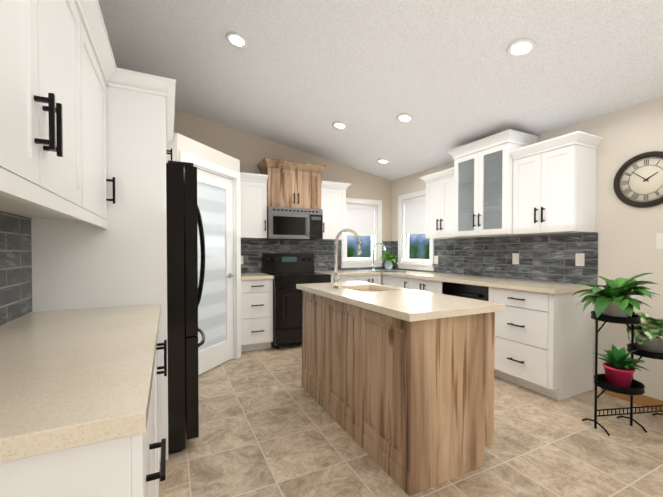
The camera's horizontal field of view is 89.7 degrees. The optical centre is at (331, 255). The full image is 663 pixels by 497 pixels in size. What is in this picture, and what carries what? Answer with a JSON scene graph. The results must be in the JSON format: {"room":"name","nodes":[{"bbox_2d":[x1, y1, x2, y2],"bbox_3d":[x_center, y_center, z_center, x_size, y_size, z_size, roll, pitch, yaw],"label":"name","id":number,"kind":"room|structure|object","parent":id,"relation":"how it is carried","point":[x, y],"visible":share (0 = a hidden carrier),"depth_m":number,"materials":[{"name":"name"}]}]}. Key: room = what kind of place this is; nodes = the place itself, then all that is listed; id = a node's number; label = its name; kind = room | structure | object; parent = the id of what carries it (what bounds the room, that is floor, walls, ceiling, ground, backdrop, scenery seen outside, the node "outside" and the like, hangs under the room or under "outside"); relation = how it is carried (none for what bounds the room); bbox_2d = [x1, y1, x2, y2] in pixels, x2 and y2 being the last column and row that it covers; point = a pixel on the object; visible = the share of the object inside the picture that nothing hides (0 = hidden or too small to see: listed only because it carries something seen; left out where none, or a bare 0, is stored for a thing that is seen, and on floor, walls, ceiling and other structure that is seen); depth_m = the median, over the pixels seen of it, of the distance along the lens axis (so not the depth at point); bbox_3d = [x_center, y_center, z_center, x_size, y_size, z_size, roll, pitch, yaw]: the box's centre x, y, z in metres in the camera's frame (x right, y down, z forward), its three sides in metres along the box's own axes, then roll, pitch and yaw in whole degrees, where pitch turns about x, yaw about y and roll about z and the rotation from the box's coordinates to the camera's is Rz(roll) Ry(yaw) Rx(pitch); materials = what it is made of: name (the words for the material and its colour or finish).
{"room":"kitchen","nodes":[
{"label":"kitchen","id":0,"kind":"room"},
{"bbox_2d":[0,96,662,400],"bbox_3d":[0.803,-0.471,1.483,4.240,3.350,7.480,0,1,-26],"label":"wall","id":1,"kind":"structure","parent":0,"point":[627,249],"depth_m":2.87,"materials":[{"name":"beige paint"}]},
{"bbox_2d":[0,211,31,325],"bbox_3d":[-1.188,0.057,1.024,0.007,0.467,1.431,0,1,-26],"label":"backsplash","id":2,"kind":"structure","parent":1,"relation":"attached to","point":[15,270],"depth_m":1.49,"materials":[{"name":"grey tile"}]},
{"bbox_2d":[0,0,91,215],"bbox_3d":[-0.893,-0.571,0.775,0.328,0.792,1.056,0,1,-26],"label":"upper cabinet","id":3,"kind":"object","parent":1,"relation":"attached to","point":[86,130],"depth_m":0.89,"materials":[{"name":"white wood"}]},
{"bbox_2d":[6,12,111,223],"bbox_3d":[-1.217,-0.582,1.436,0.328,0.792,0.648,0,1,-26],"label":"upper cabinet","id":4,"kind":"object","parent":1,"relation":"attached to","point":[98,96],"depth_m":1.62,"materials":[{"name":"white wood"}]},
{"bbox_2d":[108,72,167,187],"bbox_3d":[-1.447,-0.787,2.228,0.613,0.407,0.929,0,1,-26],"label":"upper cabinet","id":5,"kind":"object","parent":1,"relation":"attached to","point":[139,107],"depth_m":1.86,"materials":[{"name":"white wood"}]},
{"bbox_2d":[179,151,240,358],"bbox_3d":[-1.249,0.116,3.432,0.118,2.115,0.910,0,1,19],"label":"door frame","id":6,"kind":"structure","parent":1,"relation":"attached to","point":[200,162],"depth_m":3.77,"materials":[{"name":"white wood"}]},
{"bbox_2d":[197,169,233,374],"bbox_3d":[-1.249,0.157,3.432,0.539,2.008,0.539,0,1,-26],"label":"pantry door","id":7,"kind":"structure","parent":1,"relation":"in","point":[215,206],"depth_m":3.51,"materials":[{"name":"white glass"}]},
{"bbox_2d":[240,172,267,238],"bbox_3d":[-1.089,-0.628,4.401,0.397,0.792,0.328,0,1,-26],"label":"upper cabinet","id":8,"kind":"object","parent":1,"relation":"attached to","point":[253,195],"depth_m":4.27,"materials":[{"name":"white wood"}]},
{"bbox_2d":[257,158,326,208],"bbox_3d":[-0.548,-0.951,4.614,0.868,0.610,0.412,0,1,-26],"label":"upper cabinet","id":9,"kind":"object","parent":1,"relation":"attached to","point":[293,184],"visible":0.9,"depth_m":4.46,"materials":[{"name":"brown wood"}]},
{"bbox_2d":[265,206,322,239],"bbox_3d":[-0.536,-0.436,4.598,0.754,0.412,0.458,0,1,-26],"label":"microwave","id":10,"kind":"object","parent":9,"relation":"attached to","point":[286,223],"visible":1,"depth_m":4.43,"materials":[{"name":"silver metal"}]},
{"bbox_2d":[241,239,390,272],"bbox_3d":[-0.173,-0.007,5.037,2.618,0.467,0.008,0,1,-26],"label":"backsplash","id":11,"kind":"structure","parent":1,"relation":"attached to","point":[252,250],"depth_m":4.87,"materials":[{"name":"grey tile"}]},
{"bbox_2d":[320,181,347,239],"bbox_3d":[-0.042,-0.636,4.913,0.403,0.792,0.328,0,1,-26],"label":"upper cabinet","id":12,"kind":"object","parent":1,"relation":"attached to","point":[333,196],"depth_m":4.77,"materials":[{"name":"white wood"}]},
{"bbox_2d":[341,198,382,267],"bbox_3d":[0.473,-0.365,5.393,0.750,1.095,0.160,0,1,-26],"label":"window","id":13,"kind":"structure","parent":1,"relation":"in","point":[361,217],"depth_m":5.39,"materials":[{"name":"white"}]},
{"bbox_2d":[397,189,433,270],"bbox_3d":[1.308,-0.381,5.083,0.160,1.175,0.810,0,1,-26],"label":"window","id":14,"kind":"structure","parent":1,"relation":"in","point":[412,215],"depth_m":5.17,"materials":[{"name":"white"}]},
{"bbox_2d":[424,169,479,238],"bbox_3d":[1.507,-0.626,4.215,0.328,0.792,0.547,0,1,-26],"label":"upper cabinet","id":15,"kind":"object","parent":1,"relation":"attached to","point":[453,195],"depth_m":3.97,"materials":[{"name":"white wood"}]},
{"bbox_2d":[391,232,597,284],"bbox_3d":[1.667,0.005,4.263,0.008,0.467,3.000,0,1,-26],"label":"backsplash","id":16,"kind":"structure","parent":1,"relation":"attached to","point":[548,257],"depth_m":3.53,"materials":[{"name":"grey tile"}]},
{"bbox_2d":[434,256,437,263],"bbox_3d":[1.462,0.053,4.665,0.008,0.116,0.072,0,1,-26],"label":"electrical outlet plate","id":17,"kind":"object","parent":16,"relation":"attached to","point":[435,257],"depth_m":4.66,"materials":[{"name":"white plastic"}]},
{"bbox_2d":[512,253,518,263],"bbox_3d":[1.985,0.030,3.595,0.008,0.116,0.072,0,1,-26],"label":"electrical outlet plate","id":18,"kind":"object","parent":16,"relation":"attached to","point":[515,256],"depth_m":3.59,"materials":[{"name":"white plastic"}]},
{"bbox_2d":[575,253,584,265],"bbox_3d":[2.260,0.035,3.034,0.008,0.116,0.072,0,1,-26],"label":"electrical outlet plate","id":19,"kind":"object","parent":16,"relation":"attached to","point":[579,259],"depth_m":3.03,"materials":[{"name":"white plastic"}]},
{"bbox_2d":[508,133,599,235],"bbox_3d":[2.051,-0.608,3.103,0.328,0.792,0.557,0,1,-26],"label":"upper cabinet","id":20,"kind":"object","parent":1,"relation":"attached to","point":[554,182],"depth_m":2.93,"materials":[{"name":"white wood"}]},
{"bbox_2d":[601,388,662,412],"bbox_3d":[3.259,1.169,1.016,0.017,0.085,4.175,0,1,-26],"label":"baseboard","id":21,"kind":"structure","parent":1,"relation":"attached to","point":[643,400],"depth_m":2.65,"materials":[{"name":"brown wood"}]},
{"bbox_2d":[613,151,662,207],"bbox_3d":[2.458,-0.594,2.603,0.038,0.430,0.430,0,1,-26],"label":"clock","id":22,"kind":"object","parent":1,"relation":"attached to","point":[638,181],"visible":1,"depth_m":2.62,"materials":[{"name":"black"}]},
{"bbox_2d":[656,233,662,248],"bbox_3d":[2.528,-0.112,2.500,0.010,0.120,0.140,0,1,-26],"label":"switch plate","id":23,"kind":"object","parent":1,"relation":"attached to","point":[659,240],"visible":1,"depth_m":2.55,"materials":[{"name":"white plastic"}]},
{"bbox_2d":[98,0,662,180],"bbox_3d":[0.803,-1.606,1.465,4.240,0.863,7.480,0,1,-26],"label":"ceiling","id":24,"kind":"structure","parent":0,"point":[305,75],"depth_m":2.70,"materials":[{"name":"white paint"}]},
{"bbox_2d":[226,32,247,47],"bbox_3d":[-0.757,-1.727,2.671,0.173,0.038,0.176,0,1,-26],"label":"recessed light","id":25,"kind":"object","parent":24,"relation":"in","point":[235,39],"visible":1,"depth_m":2.67,"materials":[{"name":"white glass"}]},
{"bbox_2d":[332,122,346,128],"bbox_3d":[0.094,-1.514,3.870,0.173,0.038,0.176,0,1,-26],"label":"recessed light","id":26,"kind":"object","parent":24,"relation":"in","point":[339,125],"visible":1,"depth_m":3.87,"materials":[{"name":"white"}]},
{"bbox_2d":[377,159,388,163],"bbox_3d":[0.737,-1.353,4.766,0.173,0.038,0.176,0,1,-26],"label":"recessed light","id":27,"kind":"object","parent":24,"relation":"in","point":[383,161],"visible":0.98,"depth_m":4.77,"materials":[{"name":"white"}]},
{"bbox_2d":[396,114,412,121],"bbox_3d":[0.761,-1.432,3.463,0.173,0.038,0.176,0,1,-26],"label":"recessed light","id":28,"kind":"object","parent":24,"relation":"in","point":[404,117],"visible":1,"depth_m":3.46,"materials":[{"name":"white"}]},
{"bbox_2d":[507,38,535,56],"bbox_3d":[1.296,-1.420,2.277,0.173,0.038,0.176,0,1,-26],"label":"recessed light","id":29,"kind":"object","parent":24,"relation":"in","point":[521,47],"visible":1,"depth_m":2.27,"materials":[{"name":"white glass"}]},
{"bbox_2d":[158,342,662,496],"bbox_3d":[0.803,1.244,1.510,4.240,0.080,7.480,0,1,-26],"label":"floor","id":30,"kind":"structure","parent":0,"point":[269,426],"depth_m":2.07,"materials":[{"name":"tile"}]},
{"bbox_2d":[0,372,159,496],"bbox_3d":[-0.713,0.776,0.716,0.565,0.880,0.398,0,1,-26],"label":"base cabinet","id":31,"kind":"object","parent":30,"relation":"on","point":[125,468],"depth_m":0.62,"materials":[{"name":"white wood"}]},
{"bbox_2d":[0,304,159,463],"bbox_3d":[-0.926,0.309,1.154,0.573,0.040,1.436,0,1,-26],"label":"countertop","id":32,"kind":"structure","parent":31,"relation":"on","point":[70,380],"depth_m":0.80,"materials":[{"name":"beige stone"}]},
{"bbox_2d":[156,308,163,481],"bbox_3d":[-1.010,0.766,1.323,0.565,0.880,1.071,0,1,-26],"label":"base cabinet","id":33,"kind":"object","parent":30,"relation":"on","point":[159,443],"depth_m":1.46,"materials":[{"name":"white wood"}]},
{"bbox_2d":[166,160,205,453],"bbox_3d":[-1.323,0.309,2.312,0.837,1.763,0.910,0,1,-26],"label":"fridge","id":34,"kind":"object","parent":30,"relation":"on","point":[184,288],"visible":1,"depth_m":2.02,"materials":[{"name":"black metal"}]},
{"bbox_2d":[241,279,272,351],"bbox_3d":[-1.028,0.719,4.295,0.396,0.880,0.588,0,1,-26],"label":"base cabinet","id":35,"kind":"object","parent":30,"relation":"on","point":[256,314],"depth_m":4.04,"materials":[{"name":"white wood"}]},
{"bbox_2d":[241,273,273,279],"bbox_3d":[-1.026,0.258,4.275,0.407,0.038,0.613,0,1,-26],"label":"countertop","id":36,"kind":"structure","parent":35,"relation":"on","point":[244,276],"depth_m":4.06,"materials":[{"name":"stone"}]},
{"bbox_2d":[261,253,330,348],"bbox_3d":[-0.479,0.561,4.497,0.760,1.190,0.706,0,1,-26],"label":"stove","id":37,"kind":"object","parent":30,"relation":"on","point":[288,271],"visible":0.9,"depth_m":4.19,"materials":[{"name":"black metal"}]},
{"bbox_2d":[331,275,364,281],"bbox_3d":[0.066,0.711,4.831,0.504,0.880,0.588,0,1,-26],"label":"base cabinet","id":38,"kind":"object","parent":30,"relation":"on","point":[344,278],"depth_m":4.59,"materials":[{"name":"white wood"}]},
{"bbox_2d":[314,270,391,276],"bbox_3d":[0.267,0.249,4.757,0.807,0.042,0.884,0,1,-26],"label":"countertop","id":39,"kind":"structure","parent":38,"relation":"on","point":[344,272],"depth_m":4.70,"materials":[{"name":"stone"}]},
{"bbox_2d":[365,275,380,283],"bbox_3d":[0.396,0.708,4.992,0.463,0.880,0.588,0,1,-26],"label":"base cabinet","id":40,"kind":"object","parent":30,"relation":"on","point":[376,279],"depth_m":4.77,"materials":[{"name":"white wood"}]},
{"bbox_2d":[381,275,404,287],"bbox_3d":[1.145,0.714,4.658,0.588,0.880,0.625,0,1,-26],"label":"base cabinet","id":41,"kind":"object","parent":30,"relation":"on","point":[396,281],"depth_m":4.60,"materials":[{"name":"white wood"}]},
{"bbox_2d":[300,289,494,495],"bbox_3d":[0.336,0.746,2.465,0.614,0.885,1.500,0,1,-26],"label":"kitchen island","id":42,"kind":"object","parent":30,"relation":"on","point":[398,384],"depth_m":1.85,"materials":[{"name":"brown wood"}]},
{"bbox_2d":[296,281,503,320],"bbox_3d":[0.333,0.283,2.457,0.680,0.040,1.580,0,1,-26],"label":"island countertop","id":43,"kind":"structure","parent":42,"relation":"on","point":[402,304],"depth_m":2.00,"materials":[{"name":"beige stone"}]},
{"bbox_2d":[333,229,360,289],"bbox_3d":[0.141,0.022,2.617,0.254,0.477,0.130,0,1,-26],"label":"faucet","id":44,"kind":"object","parent":43,"relation":"on","point":[336,278],"depth_m":2.60,"materials":[{"name":"silver metal"}]},
{"bbox_2d":[405,277,443,293],"bbox_3d":[1.371,0.721,4.195,0.588,0.880,0.638,0,1,-26],"label":"base cabinet","id":45,"kind":"object","parent":30,"relation":"on","point":[410,283],"depth_m":4.01,"materials":[{"name":"white wood"}]},
{"bbox_2d":[442,282,488,300],"bbox_3d":[1.625,0.732,3.622,0.598,0.876,0.607,0,1,-26],"label":"dishwasher","id":46,"kind":"object","parent":30,"relation":"on","point":[477,292],"visible":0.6,"depth_m":3.46,"materials":[{"name":"black metal"}]},
{"bbox_2d":[489,287,593,399],"bbox_3d":[1.915,0.739,3.084,0.588,0.880,0.605,0,1,-26],"label":"base cabinet","id":47,"kind":"object","parent":30,"relation":"on","point":[544,342],"depth_m":2.84,"materials":[{"name":"white wood"}]},
{"bbox_2d":[373,269,592,293],"bbox_3d":[1.378,0.259,4.124,0.633,0.042,2.998,0,1,-26],"label":"countertop","id":48,"kind":"structure","parent":47,"relation":"on","point":[537,286],"depth_m":3.32,"materials":[{"name":"stone"}]},
{"bbox_2d":[372,243,384,269],"bbox_3d":[0.714,0.009,5.130,0.207,0.426,0.112,0,1,-26],"label":"faucet","id":49,"kind":"object","parent":48,"relation":"on","point":[373,266],"visible":1,"depth_m":5.12,"materials":[{"name":"silver metal"}]},
{"bbox_2d":[379,251,396,269],"bbox_3d":[0.909,0.073,5.316,0.290,0.296,0.329,0,1,-26],"label":"potted plant","id":50,"kind":"object","parent":48,"relation":"on","point":[388,256],"visible":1,"depth_m":5.28,"materials":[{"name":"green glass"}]},
{"bbox_2d":[572,273,662,435],"bbox_3d":[2.044,0.649,2.357,0.738,1.082,0.513,0,1,-26],"label":"plant stand","id":51,"kind":"object","parent":30,"relation":"on","point":[614,301],"visible":1,"depth_m":2.28,"materials":[{"name":"black metal"}]},
{"label":"outside","id":52,"kind":"structure","parent":0,"visible":0},
{"bbox_2d":[347,233,429,258],"bbox_3d":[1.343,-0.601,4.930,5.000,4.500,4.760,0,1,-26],"label":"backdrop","id":53,"kind":"structure","parent":52,"point":[419,245],"depth_m":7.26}
]}

